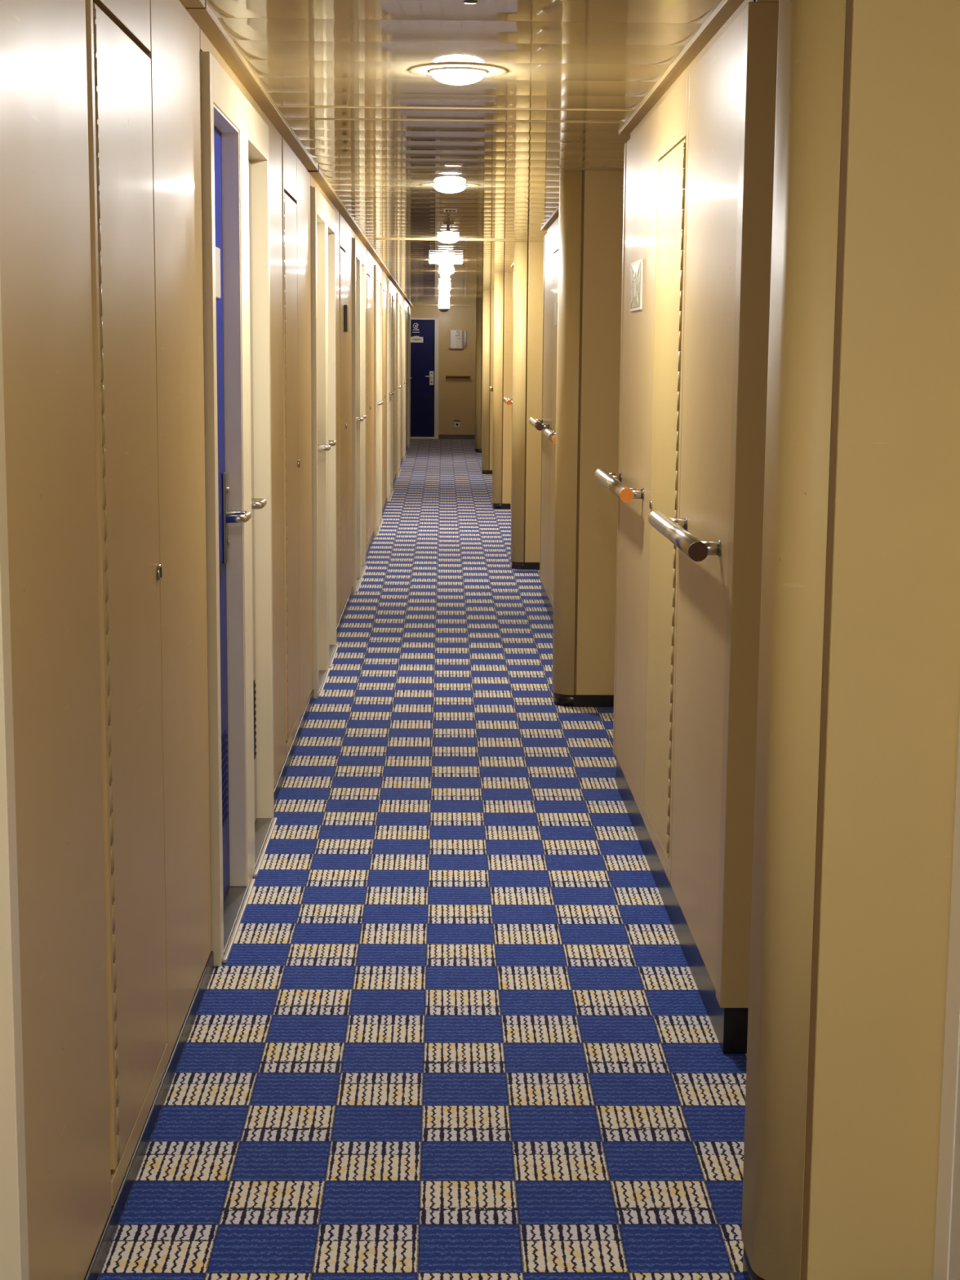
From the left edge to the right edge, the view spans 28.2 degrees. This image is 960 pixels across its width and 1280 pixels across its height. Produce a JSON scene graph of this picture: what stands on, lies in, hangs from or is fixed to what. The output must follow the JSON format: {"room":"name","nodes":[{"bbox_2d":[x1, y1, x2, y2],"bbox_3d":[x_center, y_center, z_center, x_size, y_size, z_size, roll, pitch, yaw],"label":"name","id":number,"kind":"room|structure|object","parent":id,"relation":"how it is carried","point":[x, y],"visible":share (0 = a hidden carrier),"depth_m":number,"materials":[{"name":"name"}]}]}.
{"room":"ship interior","nodes":[
{"label":"ship interior","id":0,"kind":"room"},
{"bbox_2d":[0,0,410,1279],"bbox_3d":[-0.838,-1.853,14.480,0.042,2.130,34.584,0,9,-1],"label":"wall","id":1,"kind":"structure","parent":0,"point":[49,267],"depth_m":2.91,"materials":[{"name":"beige paint"}]},
{"bbox_2d":[0,280,29,1279],"bbox_3d":[-0.594,0.102,1.970,0.122,2.100,0.692,0,9,-1],"label":"door","id":2,"kind":"structure","parent":1,"relation":"in","point":[14,1250],"depth_m":2.33,"materials":[{"name":"beige paint"}]},
{"bbox_2d":[93,2,167,1162],"bbox_3d":[-0.618,-0.091,3.358,0.037,1.886,0.586,0,9,-1],"label":"door","id":3,"kind":"structure","parent":1,"relation":"in","point":[122,69],"depth_m":3.32,"materials":[{"name":"beige laminate"}]},
{"bbox_2d":[179,0,204,7],"bbox_3d":[-0.558,-1.059,2.232,0.042,0.020,3.490,0,9,-1],"label":"trim","id":4,"kind":"structure","parent":1,"relation":"attached to","point":[186,3],"depth_m":3.91,"materials":[{"name":"wood"}]},
{"bbox_2d":[200,51,255,966],"bbox_3d":[-0.647,-0.319,4.746,0.122,2.100,0.744,0,9,-1],"label":"door","id":5,"kind":"structure","parent":1,"relation":"in","point":[228,515],"depth_m":4.90,"materials":[{"name":"beige paint"}]},
{"bbox_2d":[221,728,228,828],"bbox_3d":[-0.664,0.383,4.855,0.006,0.240,0.390,0,9,-1],"label":"ventilation grille","id":6,"kind":"object","parent":5,"relation":"attached to","point":[224,731],"depth_m":4.98,"materials":[{"name":"blue metal"}]},
{"bbox_2d":[84,444,407,1279],"bbox_3d":[-0.860,-0.885,15.360,0.044,0.043,33.134,0,9,-1],"label":"baseboard","id":7,"kind":"structure","parent":1,"relation":"attached to","point":[103,1246],"depth_m":3.68,"materials":[{"name":"grey metal"}]},
{"bbox_2d":[186,2,318,170],"bbox_3d":[-0.625,-1.593,5.756,0.042,0.020,3.600,0,9,-1],"label":"trim","id":8,"kind":"structure","parent":1,"relation":"attached to","point":[204,17],"depth_m":4.95,"materials":[{"name":"wood"}]},
{"bbox_2d":[244,96,276,878],"bbox_3d":[-0.661,-0.427,5.460,0.122,2.100,0.692,0,9,-1],"label":"door","id":9,"kind":"structure","parent":1,"relation":"in","point":[264,821],"depth_m":5.71,"materials":[{"name":"beige paint"}]},
{"bbox_2d":[253,680,256,759],"bbox_3d":[-0.679,0.268,5.614,0.006,0.240,0.385,0,9,-1],"label":"ventilation grille","id":10,"kind":"object","parent":9,"relation":"attached to","point":[254,684],"depth_m":5.77,"materials":[{"name":"grey metal"}]},
{"bbox_2d":[284,192,299,741],"bbox_3d":[-0.685,-0.619,6.847,0.037,1.886,0.586,0,9,-1],"label":"door","id":11,"kind":"structure","parent":1,"relation":"in","point":[292,463],"depth_m":6.83,"materials":[{"name":"beige laminate"}]},
{"bbox_2d":[310,186,330,698],"bbox_3d":[-0.714,-0.847,8.236,0.122,2.100,0.744,0,9,-1],"label":"door","id":12,"kind":"structure","parent":1,"relation":"in","point":[321,671],"depth_m":8.38,"materials":[{"name":"beige paint"}]},
{"bbox_2d":[326,201,338,667],"bbox_3d":[-0.728,-0.955,8.950,0.122,2.100,0.692,0,9,-1],"label":"door","id":13,"kind":"structure","parent":1,"relation":"in","point":[331,214],"depth_m":9.20,"materials":[{"name":"beige paint"}]},
{"bbox_2d":[309,168,359,229],"bbox_3d":[-0.695,-2.140,9.374,0.042,0.020,3.600,0,9,-1],"label":"trim","id":14,"kind":"structure","parent":1,"relation":"attached to","point":[318,176],"depth_m":8.89,"materials":[{"name":"metal"}]},
{"bbox_2d":[340,248,346,607],"bbox_3d":[-0.752,-1.148,10.337,0.037,1.886,0.586,0,9,-1],"label":"door","id":15,"kind":"structure","parent":1,"relation":"in","point":[343,334],"depth_m":10.33,"materials":[{"name":"beige laminate"}]},
{"bbox_2d":[343,304,348,332],"bbox_3d":[-0.729,-1.753,10.413,0.017,0.144,0.140,0,9,-1],"label":"sign","id":16,"kind":"object","parent":15,"relation":"attached to","point":[345,306],"visible":1,"depth_m":10.35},
{"bbox_2d":[351,238,364,593],"bbox_3d":[-0.781,-1.375,11.726,0.122,2.100,0.744,0,9,-1],"label":"door","id":17,"kind":"structure","parent":1,"relation":"in","point":[357,419],"depth_m":11.79,"materials":[{"name":"beige paint"}]},
{"bbox_2d":[360,245,367,577],"bbox_3d":[-0.795,-1.483,12.439,0.122,2.100,0.692,0,9,-1],"label":"door","id":18,"kind":"structure","parent":1,"relation":"in","point":[363,566],"depth_m":12.70,"materials":[{"name":"beige paint"}]},
{"bbox_2d":[352,227,379,258],"bbox_3d":[-0.763,-2.681,12.947,0.042,0.020,3.570,0,9,-1],"label":"trim","id":19,"kind":"structure","parent":1,"relation":"attached to","point":[358,233],"depth_m":12.61,"materials":[{"name":"metal"}]},
{"bbox_2d":[366,275,370,542],"bbox_3d":[-0.818,-1.676,13.827,0.037,1.886,0.586,0,9,-1],"label":"door","id":20,"kind":"structure","parent":1,"relation":"in","point":[368,277],"depth_m":13.83,"materials":[{"name":"beige laminate"}]},
{"bbox_2d":[373,264,382,537],"bbox_3d":[-0.848,-1.903,15.215,0.122,2.100,0.744,0,9,-1],"label":"door","id":21,"kind":"structure","parent":1,"relation":"in","point":[376,270],"depth_m":15.35,"materials":[{"name":"beige paint"}]},
{"bbox_2d":[379,269,383,527],"bbox_3d":[-0.861,-2.011,15.929,0.122,2.100,0.692,0,9,-1],"label":"door","id":22,"kind":"structure","parent":1,"relation":"in","point":[380,272],"depth_m":16.22,"materials":[{"name":"beige paint"}]},
{"bbox_2d":[374,257,391,276],"bbox_3d":[-0.831,-3.220,16.506,0.042,0.020,3.570,0,9,-1],"label":"trim","id":23,"kind":"structure","parent":1,"relation":"attached to","point":[380,262],"depth_m":16.27,"materials":[{"name":"metal"}]},
{"bbox_2d":[382,290,385,501],"bbox_3d":[-0.885,-2.204,17.316,0.037,1.886,0.586,0,9,-1],"label":"door","id":24,"kind":"structure","parent":1,"relation":"in","point":[384,395],"depth_m":17.33,"materials":[{"name":"beige laminate"}]},
{"bbox_2d":[386,281,393,502],"bbox_3d":[-0.914,-2.432,18.705,0.122,2.100,0.744,0,9,-1],"label":"door","id":25,"kind":"structure","parent":1,"relation":"in","point":[389,393],"depth_m":18.44,"materials":[{"name":"beige paint"}]},
{"bbox_2d":[391,284,394,495],"bbox_3d":[-0.928,-2.540,19.419,0.122,2.100,0.692,0,9,-1],"label":"door","id":26,"kind":"structure","parent":1,"relation":"in","point":[392,286],"depth_m":19.69,"materials":[{"name":"beige paint"}]},
{"bbox_2d":[392,301,395,476],"bbox_3d":[-0.952,-2.732,20.806,0.037,1.886,0.586,0,9,-1],"label":"door","id":27,"kind":"structure","parent":1,"relation":"in","point":[393,301],"depth_m":20.83,"materials":[{"name":"beige laminate"}]},
{"bbox_2d":[387,275,399,288],"bbox_3d":[-0.899,-3.759,20.065,0.042,0.020,3.570,0,9,-1],"label":"trim","id":28,"kind":"structure","parent":1,"relation":"attached to","point":[392,279],"depth_m":19.74,"materials":[{"name":"metal"}]},
{"bbox_2d":[395,292,400,477],"bbox_3d":[-0.981,-2.960,22.194,0.122,2.100,0.744,0,9,-1],"label":"door","id":29,"kind":"structure","parent":1,"relation":"in","point":[397,387],"depth_m":21.95,"materials":[{"name":"beige paint"}]},
{"bbox_2d":[399,294,401,472],"bbox_3d":[-0.995,-3.068,22.908,0.122,2.100,0.692,0,9,-1],"label":"door","id":30,"kind":"structure","parent":1,"relation":"in","point":[399,295],"depth_m":23.18,"materials":[{"name":"beige paint"}]},
{"bbox_2d":[400,308,401,458],"bbox_3d":[-1.019,-3.261,24.296,0.037,1.886,0.586,0,9,-1],"label":"door","id":31,"kind":"structure","parent":1,"relation":"in","point":[401,308],"depth_m":24.46,"materials":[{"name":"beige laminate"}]},
{"bbox_2d":[397,287,406,297],"bbox_3d":[-0.967,-4.298,23.624,0.042,0.020,3.570,0,9,-1],"label":"trim","id":32,"kind":"structure","parent":1,"relation":"attached to","point":[400,290],"depth_m":23.34,"materials":[{"name":"metal"}]},
{"bbox_2d":[402,300,406,460],"bbox_3d":[-1.048,-3.488,25.684,0.122,2.100,0.744,0,9,-1],"label":"door","id":33,"kind":"structure","parent":1,"relation":"in","point":[403,301],"depth_m":25.40,"materials":[{"name":"beige paint"}]},
{"bbox_2d":[404,302,407,456],"bbox_3d":[-1.062,-3.596,26.398,0.122,2.100,0.692,0,9,-1],"label":"door","id":34,"kind":"structure","parent":1,"relation":"in","point":[406,303],"depth_m":26.65,"materials":[{"name":"beige paint"}]},
{"bbox_2d":[405,378,407,444],"bbox_3d":[-1.085,-3.789,27.785,0.037,1.886,0.586,0,9,-1],"label":"door","id":35,"kind":"structure","parent":1,"relation":"in","point":[406,379],"depth_m":27.91,"materials":[{"name":"beige laminate"}]},
{"bbox_2d":[403,297,410,303],"bbox_3d":[-1.035,-4.836,27.183,0.042,0.020,3.570,0,9,-1],"label":"trim","id":36,"kind":"structure","parent":1,"relation":"attached to","point":[406,300],"depth_m":27.06,"materials":[{"name":"metal"}]},
{"bbox_2d":[407,306,411,447],"bbox_3d":[-1.115,-4.016,29.174,0.122,2.100,0.744,0,9,-1],"label":"door","id":37,"kind":"structure","parent":1,"relation":"in","point":[408,308],"depth_m":28.88,"materials":[{"name":"beige paint"}]},
{"bbox_2d":[409,308,411,444],"bbox_3d":[-1.128,-4.124,29.887,0.122,2.100,0.692,0,9,-1],"label":"door","id":38,"kind":"structure","parent":1,"relation":"in","point":[410,308],"depth_m":30.18,"materials":[{"name":"beige paint"}]},
{"bbox_2d":[97,439,746,1279],"bbox_3d":[-0.196,-0.705,14.517,1.500,0.050,34.920,0,9,-1],"label":"floor","id":39,"kind":"structure","parent":0,"point":[455,1024],"depth_m":4.28,"materials":[{"name":"carpet"}]},
{"bbox_2d":[475,300,483,452],"bbox_3d":[0.078,-3.802,27.608,0.289,2.165,0.220,0,9,-1],"label":"pillar","id":40,"kind":"structure","parent":39,"relation":"on","point":[479,304],"depth_m":27.51,"materials":[{"name":"beige paint"}]},
{"bbox_2d":[481,289,493,474],"bbox_3d":[0.173,-3.054,22.666,0.289,2.165,0.220,0,9,-1],"label":"pillar","id":41,"kind":"structure","parent":39,"relation":"on","point":[488,295],"depth_m":22.57,"materials":[{"name":"beige paint"}]},
{"bbox_2d":[492,271,513,508],"bbox_3d":[0.268,-2.306,17.723,0.289,2.165,0.220,0,9,-1],"label":"pillar","id":42,"kind":"structure","parent":39,"relation":"on","point":[503,282],"depth_m":17.62,"materials":[{"name":"beige paint"}]},
{"bbox_2d":[511,241,543,569],"bbox_3d":[0.362,-1.558,12.780,0.289,2.165,0.220,0,9,-1],"label":"pillar","id":43,"kind":"structure","parent":39,"relation":"on","point":[528,269],"depth_m":12.68,"materials":[{"name":"beige paint"}]},
{"bbox_2d":[551,169,623,706],"bbox_3d":[0.457,-0.809,7.837,0.289,2.165,0.220,0,9,-1],"label":"pillar","id":44,"kind":"structure","parent":39,"relation":"on","point":[589,284],"depth_m":7.73,"materials":[{"name":"beige paint"}]},
{"bbox_2d":[741,0,959,1279],"bbox_3d":[0.561,-0.052,2.835,0.272,2.165,0.220,0,9,-1],"label":"pillar","id":45,"kind":"structure","parent":39,"relation":"on","point":[859,691],"depth_m":2.75,"materials":[{"name":"beige paint"}]},
{"bbox_2d":[410,306,475,435],"bbox_3d":[-0.517,-4.466,31.614,1.500,2.120,0.060,0,9,-1],"label":"wall","id":46,"kind":"structure","parent":0,"point":[456,396],"depth_m":31.59,"materials":[{"name":"beige paint"}]},
{"bbox_2d":[410,317,439,439],"bbox_3d":[-0.975,-4.322,31.589,0.585,1.985,0.115,0,9,-1],"label":"door","id":47,"kind":"structure","parent":46,"relation":"in","point":[424,354],"depth_m":31.59,"materials":[{"name":"blue paint"}]},
{"bbox_2d":[448,329,463,348],"bbox_3d":[-0.392,-4.954,31.470,0.243,0.294,0.083,0,9,-1],"label":"wall dispenser","id":48,"kind":"object","parent":46,"relation":"attached to","point":[455,338],"visible":1,"depth_m":31.44,"materials":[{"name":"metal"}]},
{"bbox_2d":[438,434,475,439],"bbox_3d":[-0.233,-3.378,31.776,0.915,0.075,0.056,0,9,-1],"label":"baseboard","id":49,"kind":"structure","parent":46,"relation":"attached to","point":[440,436],"depth_m":31.75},
{"bbox_2d":[453,420,460,426],"bbox_3d":[-0.380,-3.591,31.708,0.106,0.114,0.020,0,9,-1],"label":"wall socket","id":50,"kind":"object","parent":46,"relation":"attached to","point":[456,424],"visible":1,"depth_m":31.71,"materials":[{"name":"white plastic"}]},
{"bbox_2d":[445,375,470,378],"bbox_3d":[-0.364,-4.345,31.567,0.402,0.040,0.075,0,9,-1],"label":"handrail","id":51,"kind":"object","parent":46,"relation":"attached to","point":[446,376],"visible":1,"depth_m":31.54,"materials":[{"name":"brown wood"}]},
{"bbox_2d":[463,330,466,348],"bbox_3d":[-0.244,-4.956,31.491,0.044,0.290,0.047,0,9,-1],"label":"cup holder","id":52,"kind":"object","parent":46,"relation":"attached to","point":[464,331],"visible":1,"depth_m":31.48,"materials":[{"name":"white plastic"}]},
{"bbox_2d":[204,0,721,306],"bbox_3d":[-0.157,-2.873,14.179,1.420,0.016,34.900,0,9,-1],"label":"ceiling","id":53,"kind":"structure","parent":0,"point":[555,54],"depth_m":5.47,"materials":[{"name":"metal"}]},
{"bbox_2d":[435,287,451,291],"bbox_3d":[-0.406,-4.029,21.940,0.256,0.042,0.256,0,9,-1],"label":"ceiling lamp","id":54,"kind":"object","parent":53,"relation":"attached to","point":[444,289],"visible":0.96,"depth_m":21.88,"materials":[{"name":"glass"}]},
{"bbox_2d":[438,305,449,311],"bbox_3d":[-0.568,-5.232,30.151,0.180,0.110,0.180,0,9,-1],"label":"ceiling lamp","id":55,"kind":"object","parent":53,"relation":"attached to","point":[442,308],"visible":1,"depth_m":30.09,"materials":[{"name":"white glass"}]},
{"bbox_2d":[438,307,449,311],"bbox_3d":[-0.569,-5.207,30.155,0.180,0.060,0.180,0,9,-1],"label":"ceiling light","id":56,"kind":"object","parent":55,"relation":"on","point":[442,309],"depth_m":30.09,"materials":[{"name":"plastic"}]},
{"bbox_2d":[438,295,452,297],"bbox_3d":[-0.465,-4.478,24.906,0.256,0.042,0.256,0,9,-1],"label":"ceiling lamp","id":57,"kind":"object","parent":53,"relation":"attached to","point":[441,296],"visible":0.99,"depth_m":24.86,"materials":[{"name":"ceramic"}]},
{"bbox_2d":[428,258,462,266],"bbox_3d":[-0.271,-2.992,15.150,0.266,0.049,0.270,0,9,-1],"label":"lamp","id":58,"kind":"object","parent":53,"relation":"attached to","point":[444,262],"visible":1,"depth_m":15.02,"materials":[{"name":"white plastic"}]},
{"bbox_2d":[429,260,462,263],"bbox_3d":[-0.271,-2.997,15.150,0.262,0.013,0.270,0,9,-1],"label":"diffuser","id":59,"kind":"object","parent":58,"relation":"attached to","point":[430,261],"depth_m":15.02,"materials":[{"name":"white plastic"}]},
{"bbox_2d":[432,270,459,275],"bbox_3d":[-0.304,-3.318,17.245,0.256,0.042,0.256,0,9,-1],"label":"ceiling lamp","id":60,"kind":"object","parent":53,"relation":"attached to","point":[442,272],"visible":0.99,"depth_m":17.19,"materials":[{"name":"glass"}]},
{"bbox_2d":[441,222,454,230],"bbox_3d":[-0.180,-2.341,10.820,0.072,0.039,0.072,0,9,-1],"label":"sprinkler","id":61,"kind":"object","parent":53,"relation":"attached to","point":[446,224],"visible":1,"depth_m":10.81,"materials":[{"name":"metal"}]},
{"bbox_2d":[428,235,468,243],"bbox_3d":[-0.203,-2.550,12.174,0.256,0.042,0.256,0,9,-1],"label":"ceiling lamp","id":62,"kind":"object","parent":53,"relation":"attached to","point":[446,239],"visible":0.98,"depth_m":12.12,"materials":[{"name":"glass"}]},
{"bbox_2d":[375,238,523,241],"bbox_3d":[-0.200,-2.599,12.409,0.957,0.009,0.080,0,9,-1],"label":"trim","id":63,"kind":"structure","parent":53,"relation":"attached to","point":[375,238],"depth_m":12.37,"materials":[{"name":"metal"}]},
{"bbox_2d":[420,182,479,192],"bbox_3d":[-0.131,-1.964,8.299,0.256,0.042,0.256,0,9,-1],"label":"ceiling lamp","id":64,"kind":"object","parent":53,"relation":"attached to","point":[445,187],"visible":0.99,"depth_m":8.25,"materials":[{"name":"glass"}]},
{"bbox_2d":[444,208,457,212],"bbox_3d":[-0.152,-2.206,9.809,0.068,0.004,0.200,0,9,-1],"label":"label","id":65,"kind":"object","parent":53,"relation":"attached to","point":[445,210],"visible":1,"depth_m":9.79,"materials":[{"name":"plastic"}]},
{"bbox_2d":[444,164,462,166],"bbox_3d":[-0.102,-1.841,7.407,0.072,0.005,0.072,0,9,-1],"label":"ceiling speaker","id":66,"kind":"object","parent":53,"relation":"attached to","point":[447,165],"visible":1,"depth_m":7.39,"materials":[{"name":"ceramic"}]},
{"bbox_2d":[278,106,632,123],"bbox_3d":[-0.075,-1.606,5.838,1.055,0.005,0.311,0,9,-1],"label":"trim","id":67,"kind":"structure","parent":53,"relation":"attached to","point":[278,106],"depth_m":5.70,"materials":[{"name":"metal"}]},
{"bbox_2d":[408,62,507,84],"bbox_3d":[-0.056,-1.452,4.918,0.256,0.042,0.256,0,9,-1],"label":"ceiling lamp","id":68,"kind":"object","parent":53,"relation":"attached to","point":[453,73],"visible":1,"depth_m":4.87,"materials":[{"name":"glass"}]},
{"bbox_2d":[463,0,477,4],"bbox_3d":[-0.018,-1.271,3.752,0.072,0.039,0.072,0,9,-1],"label":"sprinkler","id":69,"kind":"object","parent":53,"relation":"attached to","point":[467,2],"visible":1,"depth_m":3.75,"materials":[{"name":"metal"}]},
{"bbox_2d":[511,0,778,989],"bbox_3d":[0.387,-1.942,14.957,0.180,2.075,32.531,0,9,-1],"label":"wall","id":70,"kind":"structure","parent":0,"point":[702,107],"depth_m":4.51,"materials":[{"name":"beige paint"}]},
{"bbox_2d":[502,397,512,404],"bbox_3d":[0.242,-1.982,15.844,0.076,0.041,0.930,0,9,-1],"label":"handrail","id":71,"kind":"object","parent":70,"relation":"attached to","point":[508,401],"visible":0.86,"depth_m":15.52,"materials":[{"name":"metal"}]},
{"bbox_2d":[510,273,513,510],"bbox_3d":[0.384,-1.917,14.963,0.179,2.013,2.551,0,9,-1],"label":"trim","id":72,"kind":"structure","parent":70,"relation":"attached to","point":[513,273],"depth_m":16.16,"materials":[{"name":"beige metal"}]},
{"bbox_2d":[528,417,549,431],"bbox_3d":[0.337,-1.234,10.901,0.076,0.041,0.930,0,9,-1],"label":"handrail","id":73,"kind":"object","parent":70,"relation":"attached to","point":[538,424],"visible":0.97,"depth_m":10.51,"materials":[{"name":"metal"}]},
{"bbox_2d":[539,235,545,579],"bbox_3d":[0.478,-1.169,10.020,0.179,2.013,2.551,0,9,-1],"label":"trim","id":74,"kind":"structure","parent":70,"relation":"attached to","point":[544,235],"depth_m":11.23,"materials":[{"name":"beige metal"}]},
{"bbox_2d":[543,428,555,444],"bbox_3d":[0.367,-0.990,9.290,0.076,0.041,0.790,0,9,-1],"label":"handrail","id":75,"kind":"object","parent":70,"relation":"attached to","point":[551,435],"visible":0.41,"depth_m":9.20,"materials":[{"name":"metal"}]},
{"bbox_2d":[541,205,559,231],"bbox_3d":[0.406,-2.204,9.853,0.050,0.020,2.625,0,9,-1],"label":"trim","id":76,"kind":"structure","parent":70,"relation":"attached to","point":[555,215],"depth_m":10.30,"materials":[{"name":"wood"}]},
{"bbox_2d":[549,250,558,598],"bbox_3d":[0.403,-1.121,10.010,0.036,1.802,0.604,0,9,-1],"label":"door","id":77,"kind":"structure","parent":70,"relation":"in","point":[556,254],"depth_m":10.10,"materials":[{"name":"yellow laminate"}]},
{"bbox_2d":[554,302,557,325],"bbox_3d":[0.393,-1.691,9.918,0.005,0.115,0.140,0,9,-1],"label":"sign","id":78,"kind":"object","parent":77,"relation":"attached to","point":[555,304],"visible":1,"depth_m":9.89,"materials":[{"name":"white plastic"}]},
{"bbox_2d":[594,468,644,502],"bbox_3d":[0.431,-0.486,5.959,0.076,0.041,0.930,0,9,-1],"label":"handrail","id":79,"kind":"object","parent":70,"relation":"attached to","point":[612,482],"visible":1,"depth_m":5.69,"materials":[{"name":"metal"}]},
{"bbox_2d":[630,258,643,311],"bbox_3d":[0.471,-1.069,5.770,0.009,0.147,0.310,0,9,-1],"label":"safety sign","id":80,"kind":"object","parent":70,"relation":"attached to","point":[637,267],"visible":1,"depth_m":5.73,"materials":[{"name":"white plastic"}]},
{"bbox_2d":[541,581,748,1053],"bbox_3d":[0.382,-0.873,15.122,0.172,0.110,32.521,0,9,-1],"label":"baseboard","id":81,"kind":"structure","parent":70,"relation":"attached to","point":[730,1025],"depth_m":4.59,"materials":[{"name":"black plastic"}]},
{"bbox_2d":[644,138,685,857],"bbox_3d":[0.498,-0.373,5.068,0.036,1.802,0.604,0,9,-1],"label":"door","id":82,"kind":"structure","parent":70,"relation":"in","point":[672,167],"depth_m":5.03,"materials":[{"name":"yellow laminate"}]},
{"bbox_2d":[618,0,744,134],"bbox_3d":[0.500,-1.455,4.910,0.050,0.020,2.625,0,9,-1],"label":"trim","id":83,"kind":"structure","parent":70,"relation":"attached to","point":[725,9],"depth_m":4.61,"materials":[{"name":"metal"}]},
{"bbox_2d":[648,510,720,561],"bbox_3d":[0.462,-0.242,4.347,0.076,0.041,0.790,0,9,-1],"label":"handrail","id":84,"kind":"object","parent":70,"relation":"attached to","point":[675,530],"visible":1,"depth_m":4.14,"materials":[{"name":"metal"}]},
{"bbox_2d":[613,1,778,1008],"bbox_3d":[0.573,-0.421,5.077,0.179,2.013,2.551,0,9,-1],"label":"wall panel","id":85,"kind":"object","parent":70,"relation":"attached to","point":[760,19],"depth_m":3.82,"materials":[{"name":"beige metal"}]},
{"bbox_3d":[0.522,-1.800,14.355,0.083,2.175,34.900,0,9,-1],"label":"wall","id":86,"kind":"structure","parent":0,"visible":0},
{"bbox_2d":[933,712,959,1279],"bbox_3d":[0.675,0.073,2.294,0.071,2.080,0.888,0,9,-1],"label":"door","id":87,"kind":"structure","parent":86,"relation":"in","point":[947,1239],"depth_m":2.78,"materials":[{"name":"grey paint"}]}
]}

